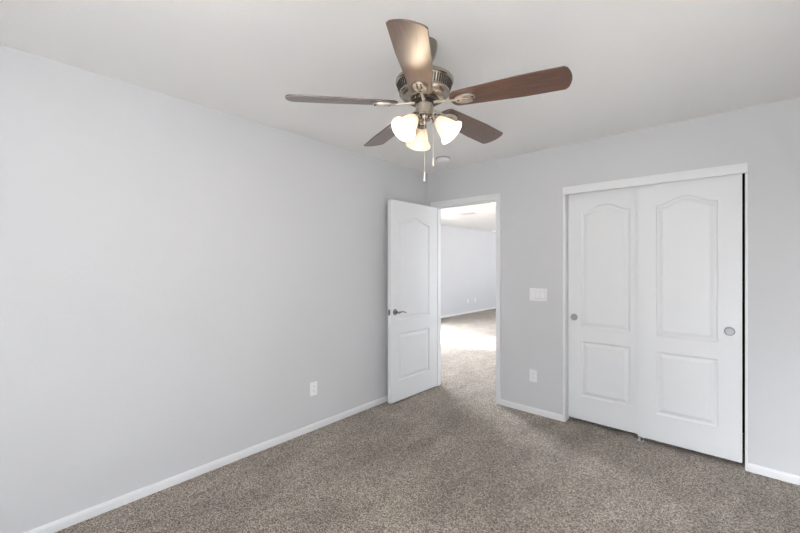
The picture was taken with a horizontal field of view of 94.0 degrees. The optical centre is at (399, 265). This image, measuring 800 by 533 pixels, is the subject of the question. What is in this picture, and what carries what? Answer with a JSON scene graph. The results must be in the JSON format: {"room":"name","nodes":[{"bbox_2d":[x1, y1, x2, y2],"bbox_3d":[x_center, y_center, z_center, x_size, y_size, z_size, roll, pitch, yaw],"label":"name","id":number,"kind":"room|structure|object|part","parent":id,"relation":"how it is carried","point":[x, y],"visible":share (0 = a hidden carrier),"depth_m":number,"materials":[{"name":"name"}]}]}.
{"room":"empty bedroom","nodes":[
{"label":"empty bedroom","id":0,"kind":"room"},
{"bbox_2d":[0,44,427,532],"bbox_3d":[-1.292,0.159,2.580,0.115,2.440,4.715,0,0,42],"label":"wall","id":1,"kind":"structure","parent":0,"point":[178,276],"depth_m":2.30,"materials":[{"name":"paint"}]},
{"bbox_2d":[23,395,387,532],"bbox_3d":[-1.211,1.352,2.575,0.013,0.054,4.587,0,0,42],"label":"baseboard","id":2,"kind":"structure","parent":1,"relation":"attached to","point":[57,525],"depth_m":2.38,"materials":[{"name":"paint"}]},
{"bbox_2d":[310,381,316,396],"bbox_3d":[-0.723,1.034,3.126,0.008,0.116,0.071,0,0,42],"label":"wall outlet","id":3,"kind":"object","parent":1,"relation":"attached to","point":[313,385],"visible":1,"depth_m":3.12,"materials":[{"name":"white plastic"}]},
{"bbox_2d":[0,0,799,231],"bbox_3d":[1.793,-1.121,5.600,6.970,0.120,13.700,0,0,42],"label":"ceiling","id":4,"kind":"structure","parent":0,"point":[634,65],"depth_m":1.89,"materials":[{"name":"paint"}]},
{"bbox_2d":[285,19,571,180],"bbox_3d":[0.152,-0.729,1.813,1.236,0.665,1.205,0,0,42],"label":"ceiling fan","id":5,"kind":"object","parent":4,"relation":"hanging from","point":[422,85],"visible":1,"depth_m":1.68,"materials":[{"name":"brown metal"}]},
{"bbox_3d":[-0.264,-0.763,1.728,0.517,0.006,0.138,-1,13,-9],"label":"blade","id":6,"kind":"part","parent":5,"relation":"part of","materials":[{"name":"brown wood"}]},
{"bbox_3d":[-0.059,-0.763,2.133,0.138,0.006,0.517,-15,5,-27],"label":"blade","id":7,"kind":"part","parent":5,"relation":"part of","materials":[{"name":"brown wood"}]},
{"bbox_3d":[0.011,-0.769,1.772,0.118,0.025,0.018,-1,13,-9],"label":"bracket arm","id":8,"kind":"part","parent":5,"relation":"part of","materials":[{"name":"silver metal"}]},
{"bbox_3d":[0.019,-0.642,1.717,0.120,0.137,0.133,0,0,18],"label":"lamp shade","id":9,"kind":"part","parent":5,"relation":"part of","materials":[{"name":"white glass"}]},
{"bbox_3d":[0.047,-0.662,1.731,0.043,0.060,0.059,0,0,42],"label":"bulb","id":10,"kind":"part","parent":5,"relation":"part of","materials":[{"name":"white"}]},
{"bbox_3d":[0.057,-0.763,1.407,0.138,0.006,0.517,13,3,8],"label":"blade","id":11,"kind":"part","parent":5,"relation":"part of","materials":[{"name":"brown wood"}]},
{"bbox_2d":[411,112,420,120],"bbox_3d":[0.071,-0.695,1.751,0.051,0.052,0.052,0,0,42],"label":"socket","id":12,"kind":"object","parent":5,"relation":"attached to","point":[417,115],"depth_m":1.73,"materials":[{"name":"silver metal"}]},
{"bbox_3d":[0.100,-0.642,1.910,0.131,0.137,0.124,0,0,42],"label":"lamp shade","id":13,"kind":"part","parent":5,"relation":"part of","materials":[{"name":"white glass"}]},
{"bbox_2d":[417,122,426,128],"bbox_3d":[0.107,-0.695,1.849,0.052,0.052,0.051,0,0,42],"label":"socket","id":14,"kind":"object","parent":5,"relation":"attached to","point":[420,126],"depth_m":1.83,"materials":[{"name":"silver metal"}]},
{"bbox_3d":[0.115,-0.573,1.753,0.003,0.270,0.003,0,0,42],"label":"pull chain","id":15,"kind":"part","parent":5,"relation":"part of","materials":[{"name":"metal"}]},
{"bbox_2d":[431,113,440,123],"bbox_3d":[0.174,-0.695,1.769,0.052,0.052,0.052,0,0,42],"label":"socket","id":16,"kind":"object","parent":5,"relation":"attached to","point":[436,118],"depth_m":1.75,"materials":[{"name":"silver metal"}]},
{"bbox_3d":[0.193,-0.769,1.865,0.118,0.025,0.018,2,-14,-45],"label":"bracket arm","id":17,"kind":"part","parent":5,"relation":"part of","materials":[{"name":"silver metal"}]},
{"bbox_3d":[0.213,-0.769,1.740,0.118,0.025,0.018,1,-12,27],"label":"bracket arm","id":18,"kind":"part","parent":5,"relation":"part of","materials":[{"name":"silver metal"}]},
{"bbox_3d":[0.229,-0.642,1.755,0.135,0.137,0.125,0,0,42],"label":"lamp shade","id":19,"kind":"part","parent":5,"relation":"part of","materials":[{"name":"white glass"}]},
{"bbox_3d":[0.390,-0.763,2.062,0.517,0.006,0.138,2,-14,-45],"label":"blade","id":20,"kind":"part","parent":5,"relation":"part of","materials":[{"name":"brown wood"}]},
{"bbox_3d":[0.462,-0.763,1.614,0.517,0.006,0.138,1,-12,27],"label":"blade","id":21,"kind":"part","parent":5,"relation":"part of","materials":[{"name":"brown wood"}]},
{"bbox_2d":[436,156,449,162],"bbox_3d":[0.425,-1.042,3.686,0.140,0.038,0.140,0,0,42],"label":"smoke detector","id":22,"kind":"object","parent":4,"relation":"attached to","point":[441,159],"visible":1,"depth_m":3.65,"materials":[{"name":"white plastic"}]},
{"bbox_2d":[460,212,478,214],"bbox_3d":[1.411,-1.057,7.629,0.380,0.008,0.190,0,0,42],"label":"ceiling vent","id":23,"kind":"object","parent":4,"relation":"in","point":[471,212],"visible":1,"depth_m":7.59,"materials":[{"name":"white plastic"}]},
{"bbox_2d":[55,308,799,532],"bbox_3d":[1.793,1.439,5.600,6.970,0.120,13.700,0,0,42],"label":"floor","id":24,"kind":"structure","parent":0,"point":[446,457],"depth_m":2.41,"materials":[{"name":"carpet"}]},
{"bbox_2d":[441,225,495,315],"bbox_3d":[0.862,0.159,9.579,0.115,2.440,8.600,0,0,42],"label":"wall","id":25,"kind":"structure","parent":0,"point":[468,256],"depth_m":10.70,"materials":[{"name":"paint"}]},
{"bbox_2d":[441,307,495,317],"bbox_3d":[1.875,1.352,10.618,0.013,0.054,5.700,0,0,42],"label":"baseboard","id":26,"kind":"structure","parent":25,"relation":"attached to","point":[450,315],"depth_m":10.65,"materials":[{"name":"paint"}]},
{"bbox_2d":[428,97,799,475],"bbox_3d":[1.634,0.159,3.206,3.650,2.440,0.115,0,0,42],"label":"wall","id":27,"kind":"structure","parent":0,"point":[530,185],"depth_m":2.76,"materials":[{"name":"paint"}]},
{"bbox_2d":[388,199,436,403],"bbox_3d":[0.170,0.354,3.924,0.114,2.005,0.770,0,0,43],"label":"door","id":28,"kind":"structure","parent":27,"relation":"in","point":[412,228],"depth_m":3.89,"materials":[{"name":"white paint"}]},
{"bbox_3d":[0.002,0.464,3.705,0.064,0.062,0.142,0,0,43],"label":"handle","id":29,"kind":"part","parent":28,"relation":"part of","materials":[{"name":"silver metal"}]},
{"bbox_2d":[435,199,495,386],"bbox_3d":[0.717,0.351,4.024,0.796,2.055,0.115,0,0,42],"label":"trim","id":30,"kind":"structure","parent":27,"relation":"attached to","point":[494,200],"depth_m":4.26,"materials":[{"name":"paint"}]},
{"bbox_2d":[431,193,500,404],"bbox_3d":[0.674,0.332,3.976,0.860,2.095,0.014,0,0,42],"label":"trim","id":31,"kind":"structure","parent":27,"relation":"attached to","point":[497,196],"depth_m":3.70,"materials":[{"name":"paint"}]},
{"bbox_2d":[500,399,562,421],"bbox_3d":[1.219,1.352,3.491,0.603,0.054,0.013,0,0,42],"label":"baseboard","id":32,"kind":"structure","parent":27,"relation":"attached to","point":[510,404],"depth_m":3.47,"materials":[{"name":"paint"}]},
{"bbox_2d":[530,369,536,382],"bbox_3d":[1.242,1.029,3.474,0.071,0.116,0.008,0,0,42],"label":"wall outlet","id":33,"kind":"object","parent":27,"relation":"attached to","point":[533,373],"visible":1,"depth_m":3.47,"materials":[{"name":"white plastic"}]},
{"bbox_2d":[530,288,546,301],"bbox_3d":[1.274,0.272,3.441,0.162,0.116,0.012,0,0,42],"label":"light switch","id":34,"kind":"object","parent":27,"relation":"attached to","point":[536,294],"visible":1,"depth_m":3.44,"materials":[{"name":"white plastic"}]},
{"bbox_2d":[568,186,637,433],"bbox_3d":[1.737,0.347,3.136,0.607,1.997,0.037,0,0,42],"label":"door","id":35,"kind":"structure","parent":27,"relation":"in","point":[603,224],"depth_m":3.13,"materials":[{"name":"white paint"}]},
{"bbox_3d":[1.537,0.457,3.293,0.059,0.059,0.005,0,0,42],"label":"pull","id":36,"kind":"part","parent":35,"relation":"part of","materials":[{"name":"silver metal"}]},
{"bbox_2d":[563,162,747,470],"bbox_3d":[1.920,0.345,2.935,1.196,2.068,0.119,0,0,42],"label":"trim","id":37,"kind":"structure","parent":27,"relation":"attached to","point":[740,168],"depth_m":2.87,"materials":[{"name":"paint"}]},
{"bbox_2d":[638,174,741,462],"bbox_3d":[2.111,0.347,2.749,0.607,1.997,0.037,0,0,42],"label":"door","id":38,"kind":"structure","parent":27,"relation":"in","point":[690,231],"depth_m":2.71,"materials":[{"name":"white paint"}]},
{"bbox_3d":[2.279,0.457,2.578,0.059,0.059,0.005,0,0,42],"label":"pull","id":39,"kind":"part","parent":38,"relation":"part of","materials":[{"name":"silver metal"}]},
{"bbox_2d":[747,463,799,484],"bbox_3d":[2.597,1.352,2.266,0.731,0.054,0.019,0,0,42],"label":"baseboard","id":40,"kind":"structure","parent":27,"relation":"attached to","point":[772,473],"depth_m":2.41,"materials":[{"name":"paint"}]},
{"bbox_2d":[742,173,744,432],"bbox_3d":[2.226,0.159,3.194,1.620,2.440,0.655,0,0,42],"label":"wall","id":41,"kind":"structure","parent":0,"point":[743,174],"depth_m":3.07,"materials":[{"name":"grey paint"}]}
]}

